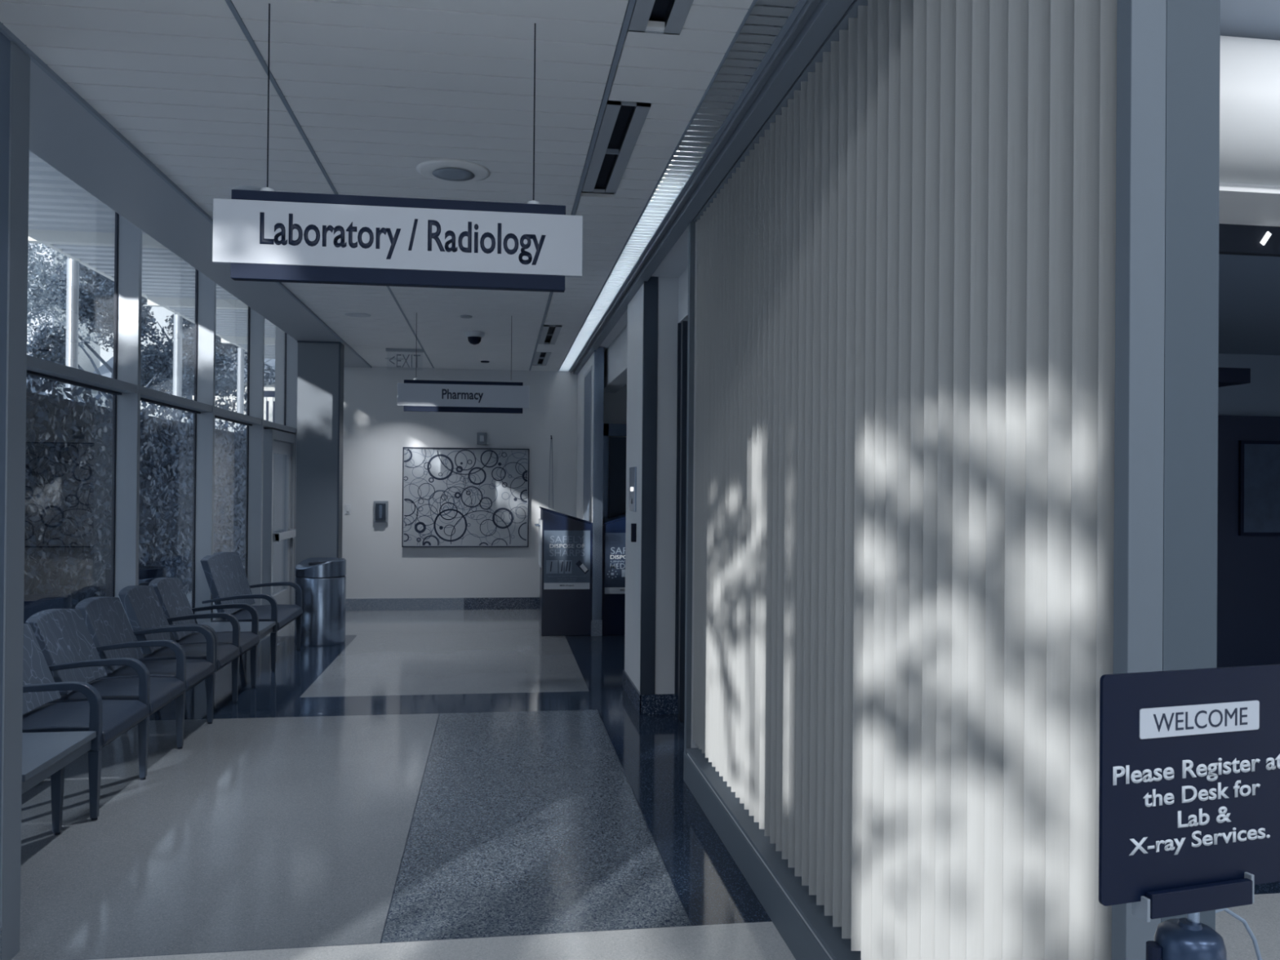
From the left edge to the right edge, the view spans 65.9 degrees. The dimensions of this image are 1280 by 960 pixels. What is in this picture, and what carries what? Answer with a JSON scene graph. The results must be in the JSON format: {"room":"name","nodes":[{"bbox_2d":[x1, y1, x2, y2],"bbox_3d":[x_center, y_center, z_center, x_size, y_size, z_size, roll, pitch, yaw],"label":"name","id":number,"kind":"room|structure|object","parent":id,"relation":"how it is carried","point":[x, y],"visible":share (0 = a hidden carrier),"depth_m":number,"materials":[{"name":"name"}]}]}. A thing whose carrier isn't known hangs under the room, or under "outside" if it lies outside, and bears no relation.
{"room":"hospital corridor","nodes":[
{"label":"hospital corridor","id":0,"kind":"room"},
{"bbox_2d":[0,31,10,875],"bbox_3d":[-2.558,-0.558,2.550,1.150,4.300,1.470,1,0,-8],"label":"wall","id":1,"kind":"structure","parent":0,"point":[5,43],"depth_m":3.22,"materials":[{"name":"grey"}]},
{"bbox_2d":[0,925,1,959],"bbox_3d":[-1.993,1.524,2.564,0.010,0.145,1.335,1,0,-8],"label":"baseboard","id":2,"kind":"structure","parent":1,"relation":"attached to","point":[0,926],"depth_m":3.22,"materials":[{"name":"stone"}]},
{"bbox_2d":[0,40,30,959],"bbox_3d":[-2.310,0.068,3.268,0.456,3.060,0.126,1,0,-8],"label":"column","id":3,"kind":"structure","parent":1,"relation":"attached to","point":[20,61],"depth_m":3.29,"materials":[{"name":"grey paint"}]},
{"bbox_2d":[29,150,296,340],"bbox_3d":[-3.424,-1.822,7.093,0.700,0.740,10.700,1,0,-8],"label":"trim","id":4,"kind":"structure","parent":1,"relation":"attached to","point":[29,150],"depth_m":5.71,"materials":[{"name":"paint"}]},
{"bbox_2d":[0,0,635,370],"bbox_3d":[-1.631,-1.442,7.223,1.998,0.048,10.750,1,0,-8],"label":"trim","id":5,"kind":"structure","parent":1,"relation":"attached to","point":[4,30],"depth_m":3.94,"materials":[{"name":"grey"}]},
{"bbox_2d":[295,342,338,565],"bbox_3d":[-3.329,0.102,10.251,0.410,3.048,0.240,1,0,-8],"label":"wall","id":6,"kind":"structure","parent":0,"point":[317,367],"depth_m":10.13,"materials":[{"name":"paint"}]},
{"bbox_2d":[297,340,344,558],"bbox_3d":[-3.324,0.102,10.253,0.430,3.048,0.258,1,0,-8],"label":"trim","id":7,"kind":"structure","parent":6,"relation":"attached to","point":[341,347],"depth_m":10.22,"materials":[{"name":"metal"}]},
{"bbox_2d":[0,0,753,371],"bbox_3d":[-1.680,-1.480,7.219,2.795,0.112,10.744,1,0,-8],"label":"ceiling","id":8,"kind":"structure","parent":0,"point":[379,90],"depth_m":3.92,"materials":[{"name":"white paint"}]},
{"bbox_2d":[232,186,275,191],"bbox_3d":[-1.935,-1.451,4.982,0.224,0.010,0.224,1,0,-8],"label":"recessed light","id":9,"kind":"object","parent":8,"relation":"in","point":[241,188],"visible":0.23,"depth_m":4.90,"materials":[{"name":"grey plastic"}]},
{"bbox_2d":[344,312,370,317],"bbox_3d":[-2.452,-1.437,8.585,0.224,0.010,0.224,1,0,-8],"label":"recessed light","id":10,"kind":"object","parent":8,"relation":"in","point":[350,314],"visible":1,"depth_m":8.56,"materials":[{"name":"grey plastic"}]},
{"bbox_2d":[384,357,404,359],"bbox_3d":[-2.883,-1.425,11.594,0.224,0.010,0.224,1,0,-8],"label":"recessed light","id":11,"kind":"object","parent":8,"relation":"in","point":[388,358],"visible":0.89,"depth_m":11.57,"materials":[{"name":"grey plastic"}]},
{"bbox_2d":[212,3,582,292],"bbox_3d":[-0.734,-1.027,3.071,1.114,0.846,0.045,1,0,-8],"label":"hanging sign","id":12,"kind":"object","parent":8,"relation":"hanging from","point":[266,234],"visible":1,"depth_m":3.04,"materials":[{"name":"grey plastic"}]},
{"bbox_2d":[386,348,423,367],"bbox_3d":[-2.559,-1.310,10.751,0.400,0.230,0.060,1,0,-8],"label":"exit sign","id":13,"kind":"object","parent":8,"relation":"hanging from","point":[411,350],"visible":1,"depth_m":10.73,"materials":[{"name":"metal"}]},
{"bbox_2d":[416,159,490,182],"bbox_3d":[-0.871,-1.434,4.619,0.344,0.018,0.344,1,0,-8],"label":"ceiling speaker","id":14,"kind":"object","parent":8,"relation":"attached to","point":[453,171],"visible":1,"depth_m":4.57,"materials":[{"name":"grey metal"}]},
{"bbox_2d":[432,168,475,181],"bbox_3d":[-0.871,-1.426,4.619,0.196,0.002,0.196,1,0,-8],"label":"grille","id":15,"kind":"object","parent":14,"relation":"attached to","point":[438,174],"depth_m":4.61,"materials":[{"name":"white metal"}]},
{"bbox_2d":[397,312,528,413],"bbox_3d":[-1.513,-1.005,8.505,1.114,0.846,0.045,1,0,-8],"label":"hanging sign","id":16,"kind":"object","parent":8,"relation":"hanging from","point":[415,394],"visible":1,"depth_m":8.48,"materials":[{"name":"grey plastic"}]},
{"bbox_2d":[460,315,472,318],"bbox_3d":[-1.512,-1.421,8.598,0.104,0.014,0.104,1,0,-8],"label":"sprinkler cover","id":17,"kind":"object","parent":8,"relation":"attached to","point":[461,316],"visible":1,"depth_m":8.57,"materials":[{"name":"paint"}]},
{"bbox_2d":[464,330,484,344],"bbox_3d":[-1.595,-1.364,9.526,0.190,0.119,0.190,1,0,-8],"label":"dome camera","id":18,"kind":"object","parent":8,"relation":"attached to","point":[474,337],"visible":1,"depth_m":9.47,"materials":[{"name":"grey plastic"}]},
{"bbox_2d":[532,351,551,364],"bbox_3d":[-1.145,-1.433,11.490,0.168,0.053,1.180,1,0,-8],"label":"ceiling vent","id":19,"kind":"object","parent":8,"relation":"in","point":[544,357],"visible":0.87,"depth_m":11.47,"materials":[{"name":"metal"}]},
{"bbox_2d":[538,324,561,344],"bbox_3d":[-0.889,-1.440,9.698,0.168,0.053,1.160,1,0,-8],"label":"ceiling vent","id":20,"kind":"object","parent":8,"relation":"in","point":[551,332],"visible":0.87,"depth_m":9.64,"materials":[{"name":"metal"}]},
{"bbox_2d":[582,99,650,193],"bbox_3d":[-0.123,-1.462,4.357,0.168,0.053,1.150,1,0,-8],"label":"ceiling vent","id":21,"kind":"object","parent":8,"relation":"in","point":[622,122],"visible":0.9,"depth_m":4.26,"materials":[{"name":"metal"}]},
{"bbox_2d":[627,0,693,35],"bbox_3d":[0.125,-1.469,2.630,0.168,0.053,1.120,1,0,-8],"label":"ceiling vent","id":22,"kind":"object","parent":8,"relation":"in","point":[674,13],"visible":0.97,"depth_m":3.09,"materials":[{"name":"metal"}]},
{"bbox_2d":[557,0,807,371],"bbox_3d":[-0.247,-1.532,7.625,0.157,0.229,10.353,1,0,-8],"label":"ceiling light","id":23,"kind":"object","parent":8,"relation":"in","point":[765,24],"visible":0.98,"depth_m":4.10,"materials":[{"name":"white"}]},
{"bbox_2d":[272,325,577,598],"bbox_3d":[-2.436,-0.304,12.608,4.250,3.900,0.150,1,0,-8],"label":"wall","id":24,"kind":"structure","parent":0,"point":[376,429],"depth_m":12.49,"materials":[{"name":"paint"}]},
{"bbox_2d":[262,428,295,604],"bbox_3d":[-4.177,0.529,11.330,0.195,2.190,1.740,1,0,-8],"label":"door","id":25,"kind":"structure","parent":24,"relation":"in","point":[275,442],"depth_m":11.47,"materials":[{"name":"metal"}]},
{"bbox_2d":[263,419,296,433],"bbox_3d":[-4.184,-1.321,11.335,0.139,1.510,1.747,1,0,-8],"label":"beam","id":26,"kind":"structure","parent":25,"relation":"on","point":[267,424],"depth_m":11.26,"materials":[{"name":"metal"}]},
{"bbox_2d":[284,332,297,604],"bbox_3d":[-4.325,-0.222,12.225,0.157,3.700,0.063,1,0,-8],"label":"trim","id":27,"kind":"structure","parent":24,"relation":"attached to","point":[291,351],"depth_m":12.21,"materials":[{"name":"metal"}]},
{"bbox_2d":[344,504,350,514],"bbox_3d":[-3.654,0.364,12.349,0.070,0.120,0.012,1,0,-8],"label":"light switch","id":28,"kind":"object","parent":24,"relation":"attached to","point":[347,507],"visible":1,"depth_m":12.35,"materials":[{"name":"grey plastic"}]},
{"bbox_2d":[373,501,388,522],"bbox_3d":[-3.248,0.398,12.381,0.176,0.270,0.064,1,0,-8],"label":"dispenser","id":29,"kind":"object","parent":24,"relation":"attached to","point":[380,508],"visible":1,"depth_m":12.36,"materials":[{"name":"grey paint"}]},
{"bbox_2d":[345,597,539,610],"bbox_3d":[-2.307,1.571,12.537,2.980,0.150,0.012,1,0,-8],"label":"baseboard","id":30,"kind":"structure","parent":24,"relation":"attached to","point":[448,603],"depth_m":12.50,"materials":[{"name":"stone"}]},
{"bbox_2d":[401,447,528,546],"bbox_3d":[-2.205,0.222,12.538,1.580,1.256,0.050,1,0,-8],"label":"framed picture","id":31,"kind":"object","parent":24,"relation":"attached to","point":[452,497],"visible":1,"depth_m":12.52,"materials":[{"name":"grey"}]},
{"bbox_2d":[476,432,486,444],"bbox_3d":[-2.010,-0.526,12.564,0.124,0.150,0.060,1,0,-8],"label":"fire alarm strobe","id":32,"kind":"object","parent":24,"relation":"attached to","point":[481,437],"visible":1,"depth_m":12.55,"materials":[{"name":"grey paint"}]},
{"bbox_2d":[548,435,553,508],"bbox_3d":[-1.140,-0.103,12.696,0.054,0.941,0.037,0,0,22],"label":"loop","id":33,"kind":"object","parent":24,"relation":"hanging from","point":[550,435],"visible":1,"depth_m":12.69,"materials":[{"name":"grey metal"}]},
{"bbox_2d":[576,351,594,524],"bbox_3d":[-0.608,0.126,11.616,0.095,3.060,2.330,1,0,-8],"label":"wall","id":34,"kind":"structure","parent":0,"point":[580,376],"depth_m":12.06,"materials":[{"name":"paint"}]},
{"bbox_2d":[583,370,591,521],"bbox_3d":[-0.601,0.149,11.218,0.004,2.710,0.860,1,0,-8],"label":"door","id":35,"kind":"structure","parent":34,"relation":"in","point":[587,446],"depth_m":11.20,"materials":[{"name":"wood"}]},
{"bbox_2d":[582,365,591,521],"bbox_3d":[-0.602,0.129,11.218,0.006,2.750,0.940,1,0,-8],"label":"trim","id":36,"kind":"structure","parent":34,"relation":"attached to","point":[590,368],"depth_m":10.78,"materials":[{"name":"metal"}]},
{"bbox_2d":[591,620,602,635],"bbox_3d":[-0.621,1.571,11.591,0.112,0.170,2.325,1,0,-8],"label":"pier","id":37,"kind":"object","parent":34,"relation":"attached to","point":[596,625],"visible":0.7,"depth_m":10.44,"materials":[{"name":"stone"}]},
{"bbox_2d":[591,346,604,620],"bbox_3d":[-0.447,0.046,10.483,0.103,2.910,0.060,1,0,-8],"label":"trim","id":38,"kind":"structure","parent":34,"relation":"attached to","point":[598,365],"depth_m":10.45,"materials":[{"name":"metal"}]},
{"bbox_2d":[537,17,662,364],"bbox_3d":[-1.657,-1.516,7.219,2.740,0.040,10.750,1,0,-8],"label":"ceiling light","id":39,"kind":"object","parent":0,"point":[598,185],"depth_m":5.05,"materials":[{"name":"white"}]},
{"bbox_2d":[603,383,626,436],"bbox_3d":[0.214,0.133,11.521,1.505,3.060,0.150,1,0,-8],"label":"wall","id":40,"kind":"structure","parent":0,"point":[615,410],"depth_m":11.38,"materials":[{"name":"paint"}]},
{"bbox_2d":[602,423,626,519],"bbox_3d":[0.181,0.511,11.394,1.240,2.300,0.090,1,0,-8],"label":"door","id":41,"kind":"structure","parent":40,"relation":"in","point":[614,504],"depth_m":11.31,"materials":[{"name":"metal"}]},
{"bbox_2d":[604,323,627,392],"bbox_3d":[-0.123,-1.210,9.610,0.180,0.400,3.550,1,0,-8],"label":"wall","id":42,"kind":"structure","parent":0,"point":[615,355],"depth_m":9.90,"materials":[{"name":"paint"}]},
{"bbox_2d":[599,226,688,351],"bbox_3d":[0.531,-1.432,9.149,1.580,0.050,7.550,1,0,-8],"label":"wall","id":43,"kind":"structure","parent":0,"point":[675,263],"depth_m":6.61,"materials":[{"name":"paint"}]},
{"bbox_2d":[11,608,1279,959],"bbox_3d":[1.916,1.636,3.728,10.120,0.001,18.850,1,0,-8],"label":"floor","id":44,"kind":"structure","parent":0,"point":[421,784],"depth_m":4.64,"materials":[{"name":"tile"}]},
{"bbox_2d":[21,730,96,835],"bbox_3d":[-2.776,1.384,4.231,0.570,0.430,0.705,1,0,-8],"label":"side table","id":45,"kind":"object","parent":44,"relation":"on","point":[44,754],"visible":0.54,"depth_m":4.41,"materials":[{"name":"laminate"}]},
{"bbox_2d":[26,355,136,395],"bbox_3d":[-3.422,-0.248,5.929,0.144,3.700,1.757,1,0,-8],"label":"window","id":46,"kind":"structure","parent":44,"relation":"on","point":[36,366],"depth_m":5.91,"materials":[{"name":"metal"}]},
{"bbox_2d":[22,623,149,820],"bbox_3d":[-2.908,1.165,4.911,0.683,0.873,0.635,1,0,-8],"label":"chair","id":47,"kind":"object","parent":44,"relation":"on","point":[110,719],"visible":0.75,"depth_m":4.87,"materials":[{"name":"grey fabric"}]},
{"bbox_2d":[25,608,186,780],"bbox_3d":[-2.998,1.167,5.537,0.683,0.873,0.610,1,0,-8],"label":"chair","id":48,"kind":"object","parent":44,"relation":"on","point":[69,651],"visible":0.75,"depth_m":5.43,"materials":[{"name":"grey fabric"}]},
{"bbox_2d":[111,211,142,641],"bbox_3d":[-3.551,-0.244,6.830,0.157,3.700,0.063,1,0,-8],"label":"trim","id":49,"kind":"structure","parent":44,"relation":"on","point":[128,237],"depth_m":6.81,"materials":[{"name":"metal"}]},
{"bbox_2d":[75,596,214,749],"bbox_3d":[-3.084,1.170,6.143,0.683,0.873,0.595,1,0,-8],"label":"chair","id":50,"kind":"object","parent":44,"relation":"on","point":[106,620],"visible":0.64,"depth_m":6.03,"materials":[{"name":"grey fabric"}]},
{"bbox_2d":[140,386,212,413],"bbox_3d":[-3.680,-0.241,7.731,0.144,3.700,1.757,1,0,-8],"label":"window","id":51,"kind":"structure","parent":44,"relation":"on","point":[147,395],"depth_m":7.68,"materials":[{"name":"metal"}]},
{"bbox_2d":[118,585,239,724],"bbox_3d":[-3.174,1.170,6.768,0.683,0.878,0.624,1,0,-8],"label":"chair","id":52,"kind":"object","parent":44,"relation":"on","point":[143,608],"visible":0.74,"depth_m":6.62,"materials":[{"name":"grey fabric"}]},
{"bbox_2d":[191,268,216,623],"bbox_3d":[-3.809,-0.237,8.631,0.157,3.700,0.063,1,0,-8],"label":"trim","id":53,"kind":"structure","parent":44,"relation":"on","point":[205,287],"depth_m":8.61,"materials":[{"name":"metal"}]},
{"bbox_2d":[148,577,259,702],"bbox_3d":[-3.263,1.172,7.391,0.683,0.878,0.616,1,0,-8],"label":"chair","id":54,"kind":"object","parent":44,"relation":"on","point":[170,592],"visible":0.73,"depth_m":7.33,"materials":[{"name":"grey fabric"}]},
{"bbox_2d":[214,406,262,426],"bbox_3d":[-3.938,-0.233,9.532,0.144,3.700,1.757,1,0,-8],"label":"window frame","id":55,"kind":"structure","parent":44,"relation":"on","point":[220,413],"depth_m":9.53,"materials":[{"name":"metal"}]},
{"bbox_2d":[200,551,302,671],"bbox_3d":[-3.473,1.136,8.857,0.684,0.963,1.118,1,0,-8],"label":"chair","id":56,"kind":"object","parent":44,"relation":"on","point":[224,572],"visible":0.77,"depth_m":8.72,"materials":[{"name":"grey fabric"}]},
{"bbox_2d":[191,621,275,639],"bbox_3d":[-3.317,1.232,8.015,0.570,0.085,0.580,1,0,-8],"label":"side table","id":57,"kind":"object","parent":56,"relation":"attached to","point":[265,628],"visible":0.45,"depth_m":8.06,"materials":[{"name":"laminate"}]},
{"bbox_2d":[244,306,264,605],"bbox_3d":[-4.068,-0.230,10.433,0.157,3.700,0.063,1,0,-8],"label":"trim","id":58,"kind":"structure","parent":44,"relation":"on","point":[255,322],"depth_m":10.41,"materials":[{"name":"metal"}]},
{"bbox_2d":[294,557,346,646],"bbox_3d":[-3.186,1.207,9.853,0.486,0.835,0.486,1,0,-8],"label":"waste bin","id":59,"kind":"object","parent":44,"relation":"on","point":[322,581],"visible":0.99,"depth_m":9.65,"materials":[{"name":"metal"}]},
{"bbox_2d":[534,506,592,635],"bbox_3d":[-0.843,0.972,10.730,0.597,1.355,0.562,1,0,-8],"label":"bin","id":60,"kind":"object","parent":44,"relation":"on","point":[565,540],"visible":1,"depth_m":10.46,"materials":[{"name":"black plastic"}]},
{"bbox_2d":[601,513,626,635],"bbox_3d":[-0.142,0.983,10.830,0.606,1.346,0.562,1,0,-8],"label":"bin","id":61,"kind":"object","parent":44,"relation":"on","point":[613,597],"visible":0.38,"depth_m":10.53,"materials":[{"name":"grey plastic"}]},
{"bbox_2d":[1098,663,1279,959],"bbox_3d":[0.687,0.925,1.238,0.340,1.374,0.340,1,0,-17],"label":"welcome sign","id":62,"kind":"object","parent":44,"relation":"on","point":[1189,800],"visible":1,"depth_m":1.23,"materials":[{"name":"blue plastic"}]},
{"bbox_2d":[1215,907,1262,959],"bbox_3d":[1.016,1.175,1.681,0.137,0.885,0.037,1,0,-8],"label":"cable","id":63,"kind":"object","parent":44,"relation":"on","point":[1243,921],"visible":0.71,"depth_m":1.70,"materials":[{"name":"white plastic"}]},
{"bbox_2d":[624,276,678,693],"bbox_3d":[0.177,0.110,7.390,0.450,3.060,0.920,1,0,-8],"label":"wall","id":64,"kind":"structure","parent":0,"point":[668,287],"depth_m":6.93,"materials":[{"name":"paint"}]},
{"bbox_2d":[629,466,636,511],"bbox_3d":[-0.056,0.068,7.377,0.016,0.330,0.320,1,0,-8],"label":"panel","id":65,"kind":"object","parent":64,"relation":"attached to","point":[633,470],"visible":1,"depth_m":7.32,"materials":[{"name":"metal"}]},
{"bbox_2d":[629,523,636,542],"bbox_3d":[-0.056,0.385,7.289,0.036,0.135,0.170,1,0,-8],"label":"reader","id":66,"kind":"object","parent":64,"relation":"attached to","point":[633,526],"visible":1,"depth_m":7.21,"materials":[{"name":"grey plastic"}]},
{"bbox_2d":[622,669,678,715],"bbox_3d":[0.099,1.570,7.370,0.344,0.140,0.945,1,0,-8],"label":"baseboard","id":67,"kind":"structure","parent":64,"relation":"attached to","point":[656,704],"depth_m":6.91,"materials":[{"name":"stone"}]},
{"bbox_2d":[640,276,680,694],"bbox_3d":[0.175,0.038,6.931,0.327,2.920,0.038,1,0,-6],"label":"trim","id":68,"kind":"structure","parent":64,"relation":"attached to","point":[650,330],"depth_m":6.90,"materials":[{"name":"metal"}]},
{"bbox_2d":[570,0,853,374],"bbox_3d":[-0.083,-1.444,7.444,0.118,0.115,10.750,1,0,-8],"label":"trim","id":69,"kind":"structure","parent":64,"relation":"attached to","point":[816,20],"depth_m":4.00,"materials":[{"name":"grey paint"}]},
{"bbox_2d":[678,266,688,323],"bbox_3d":[0.419,-1.264,6.182,0.080,0.320,1.550,1,0,-8],"label":"wall","id":70,"kind":"structure","parent":0,"point":[683,278],"depth_m":6.76,"materials":[{"name":"paint"}]},
{"bbox_2d":[687,222,832,959],"bbox_3d":[0.746,-0.525,3.534,0.430,4.300,3.780,1,0,-8],"label":"wall","id":71,"kind":"structure","parent":0,"point":[692,743],"depth_m":5.33,"materials":[{"name":"paint"}]},
{"bbox_2d":[693,0,1117,959],"bbox_3d":[0.593,-0.022,3.505,0.112,2.822,3.690,1,0,-8],"label":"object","id":72,"kind":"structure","parent":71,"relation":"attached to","point":[906,274],"depth_m":2.52,"materials":[{"name":"white fabric"}]},
{"bbox_2d":[683,0,1166,959],"bbox_3d":[0.612,-0.326,3.507,0.180,3.900,3.806,1,0,-8],"label":"trim","id":73,"kind":"structure","parent":71,"relation":"attached to","point":[1141,24],"depth_m":1.64,"materials":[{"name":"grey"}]},
{"bbox_2d":[1160,0,1220,930],"bbox_3d":[0.919,-0.333,1.664,0.098,3.900,0.030,1,0,-8],"label":"column","id":74,"kind":"structure","parent":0,"point":[1193,46],"depth_m":1.65,"materials":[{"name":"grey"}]},
{"bbox_2d":[1216,415,1279,667],"bbox_3d":[3.669,0.546,8.550,5.100,2.260,0.090,1,0,-8],"label":"wall","id":75,"kind":"structure","parent":0,"point":[1248,566],"depth_m":8.74,"materials":[{"name":"paint"}]},
{"bbox_2d":[1238,440,1279,535],"bbox_3d":[5.711,0.075,8.782,0.840,0.840,0.034,1,0,-8],"label":"picture","id":76,"kind":"object","parent":75,"relation":"attached to","point":[1259,461],"visible":1,"depth_m":8.73,"materials":[{"name":"blue plastic"}]},
{"bbox_2d":[1217,353,1279,416],"bbox_3d":[3.160,0.262,8.584,6.303,2.820,0.100,1,0,-8],"label":"wall","id":77,"kind":"structure","parent":0,"point":[1260,397],"depth_m":8.88,"materials":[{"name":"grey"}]},
{"bbox_2d":[1218,253,1279,355],"bbox_3d":[4.129,-1.188,6.936,4.880,0.080,3.450,1,0,-8],"label":"wall","id":78,"kind":"structure","parent":0,"point":[1249,286],"depth_m":6.50,"materials":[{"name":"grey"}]},
{"bbox_2d":[1217,367,1250,386],"bbox_3d":[4.221,-0.932,7.478,0.560,0.425,0.400,1,0,-8],"label":"monitor","id":79,"kind":"object","parent":78,"relation":"hanging from","point":[1227,376],"visible":0.2,"depth_m":7.30,"materials":[{"name":"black plastic"}]},
{"bbox_2d":[1218,182,1279,226],"bbox_3d":[4.417,-1.297,4.932,4.880,0.040,0.500,1,0,-8],"label":"ceiling","id":80,"kind":"structure","parent":0,"point":[1245,204],"depth_m":4.63,"materials":[{"name":"white paint"}]},
{"bbox_2d":[1218,223,1279,257],"bbox_3d":[4.377,-1.210,5.204,4.880,0.150,0.050,1,0,-8],"label":"trim","id":81,"kind":"structure","parent":80,"relation":"attached to","point":[1233,239],"depth_m":4.99,"materials":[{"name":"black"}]},
{"bbox_2d":[1260,231,1271,245],"bbox_3d":[3.164,-1.222,4.997,0.060,0.071,0.008,1,0,-8],"label":"lamp","id":82,"kind":"object","parent":81,"relation":"attached to","point":[1268,234],"visible":1,"depth_m":4.99,"materials":[{"name":"white"}]},
{"bbox_2d":[1219,35,1279,186],"bbox_3d":[4.475,-1.628,4.548,4.880,0.630,0.320,1,0,-8],"label":"ceiling","id":83,"kind":"structure","parent":0,"point":[1250,68],"depth_m":4.15,"materials":[{"name":"white paint"}]},
{"bbox_2d":[1220,0,1279,39],"bbox_3d":[4.505,-1.979,4.291,4.900,0.040,1.400,1,0,-8],"label":"ceiling","id":84,"kind":"structure","parent":0,"point":[1251,19],"depth_m":4.24,"materials":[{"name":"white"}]},
{"bbox_3d":[0.511,0.107,6.190,0.130,3.060,1.550,1,0,-8],"label":"wall","id":85,"kind":"structure","parent":0,"visible":0},
{"bbox_2d":[677,320,687,721],"bbox_3d":[0.409,0.276,6.119,0.090,2.720,1.320,1,0,-8],"label":"door","id":86,"kind":"structure","parent":85,"relation":"in","point":[683,408],"depth_m":6.71,"materials":[{"name":"metal"}]},
{"label":"outside","id":87,"kind":"structure","parent":0,"visible":0},
{"bbox_2d":[139,560,273,653],"bbox_3d":[-34.559,1.473,20.295,57.370,0.080,130.000,1,0,-8],"label":"ground","id":88,"kind":"structure","parent":87,"point":[188,595],"depth_m":13.54,"materials":[{"name":"grey"}]},
{"bbox_2d":[26,378,48,395],"bbox_3d":[-27.777,-1.660,33.555,11.500,6.400,7.700,1,0,-8],"label":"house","id":89,"kind":"structure","parent":88,"relation":"on","point":[33,389],"depth_m":36.59,"materials":[{"name":"white"}]},
{"bbox_2d":[26,243,66,335],"bbox_3d":[-13.801,-2.213,18.794,5.194,7.604,5.242,1,0,-8],"label":"tree","id":90,"kind":"object","parent":88,"relation":"on","point":[37,311],"visible":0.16,"depth_m":20.24,"materials":[{"name":"green plant"}]},
{"bbox_2d":[23,594,71,623],"bbox_3d":[-5.263,1.321,8.585,0.560,0.600,0.560,1,0,-8],"label":"planter","id":91,"kind":"object","parent":88,"relation":"on","point":[33,603],"visible":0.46,"depth_m":8.46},
{"bbox_2d":[26,243,100,404],"bbox_3d":[-34.061,-6.935,48.485,12.200,17.000,6.400,1,0,-8],"label":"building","id":92,"kind":"structure","parent":88,"relation":"on","point":[84,362],"depth_m":50.14,"materials":[{"name":"grey"}]},
{"bbox_2d":[26,243,112,387],"bbox_3d":[-17.109,-3.175,27.068,5.860,9.555,6.431,0,0,2],"label":"tree","id":93,"kind":"object","parent":88,"relation":"on","point":[39,258],"visible":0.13,"depth_m":26.29,"materials":[{"name":"green plant"}]},
{"bbox_2d":[26,257,192,413],"bbox_3d":[-12.844,-2.048,23.876,2.845,7.343,3.863,0,0,40],"label":"tree","id":94,"kind":"object","parent":88,"relation":"on","point":[101,298],"visible":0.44,"depth_m":23.52,"materials":[{"name":"green plant"}]},
{"bbox_2d":[105,565,166,596],"bbox_3d":[-5.567,1.300,10.915,0.600,0.660,0.600,1,0,-8],"label":"planter","id":95,"kind":"object","parent":88,"relation":"on","point":[147,574],"visible":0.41,"depth_m":10.73,"materials":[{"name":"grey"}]},
{"bbox_2d":[23,374,274,608],"bbox_3d":[-7.569,0.340,20.455,0.525,2.712,25.354,1,0,-8],"label":"ivy hedge","id":96,"kind":"object","parent":88,"relation":"on","point":[68,448],"visible":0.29,"depth_m":11.10,"materials":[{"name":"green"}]},
{"bbox_2d":[27,151,275,434],"bbox_3d":[-5.811,-0.822,11.823,2.165,4.870,19.250,1,0,-8],"label":"entrance canopy","id":97,"kind":"object","parent":88,"relation":"on","point":[64,217],"visible":0.29,"depth_m":11.85,"materials":[{"name":"silver metal"}]},
{"bbox_2d":[55,392,275,431],"bbox_3d":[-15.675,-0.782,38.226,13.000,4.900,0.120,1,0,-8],"label":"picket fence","id":98,"kind":"object","parent":88,"relation":"on","point":[270,399],"visible":0.06,"depth_m":38.15,"materials":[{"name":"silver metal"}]},
{"bbox_2d":[92,355,275,431],"bbox_3d":[-21.302,-2.503,52.923,12.600,8.400,8.000,1,0,-8],"label":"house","id":99,"kind":"structure","parent":88,"relation":"on","point":[268,390],"depth_m":49.83,"materials":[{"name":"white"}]},
{"bbox_2d":[140,313,247,423],"bbox_3d":[-13.643,-2.013,30.059,3.817,7.325,3.927,1,0,-12],"label":"tree","id":100,"kind":"object","parent":88,"relation":"on","point":[188,335],"visible":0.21,"depth_m":29.76,"materials":[{"name":"green plant"}]},
{"bbox_2d":[182,345,275,431],"bbox_3d":[-16.862,-2.312,40.207,4.792,7.972,4.312,0,0,3],"label":"tree","id":101,"kind":"object","parent":88,"relation":"on","point":[268,376],"visible":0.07,"depth_m":40.80,"materials":[{"name":"green plant"}]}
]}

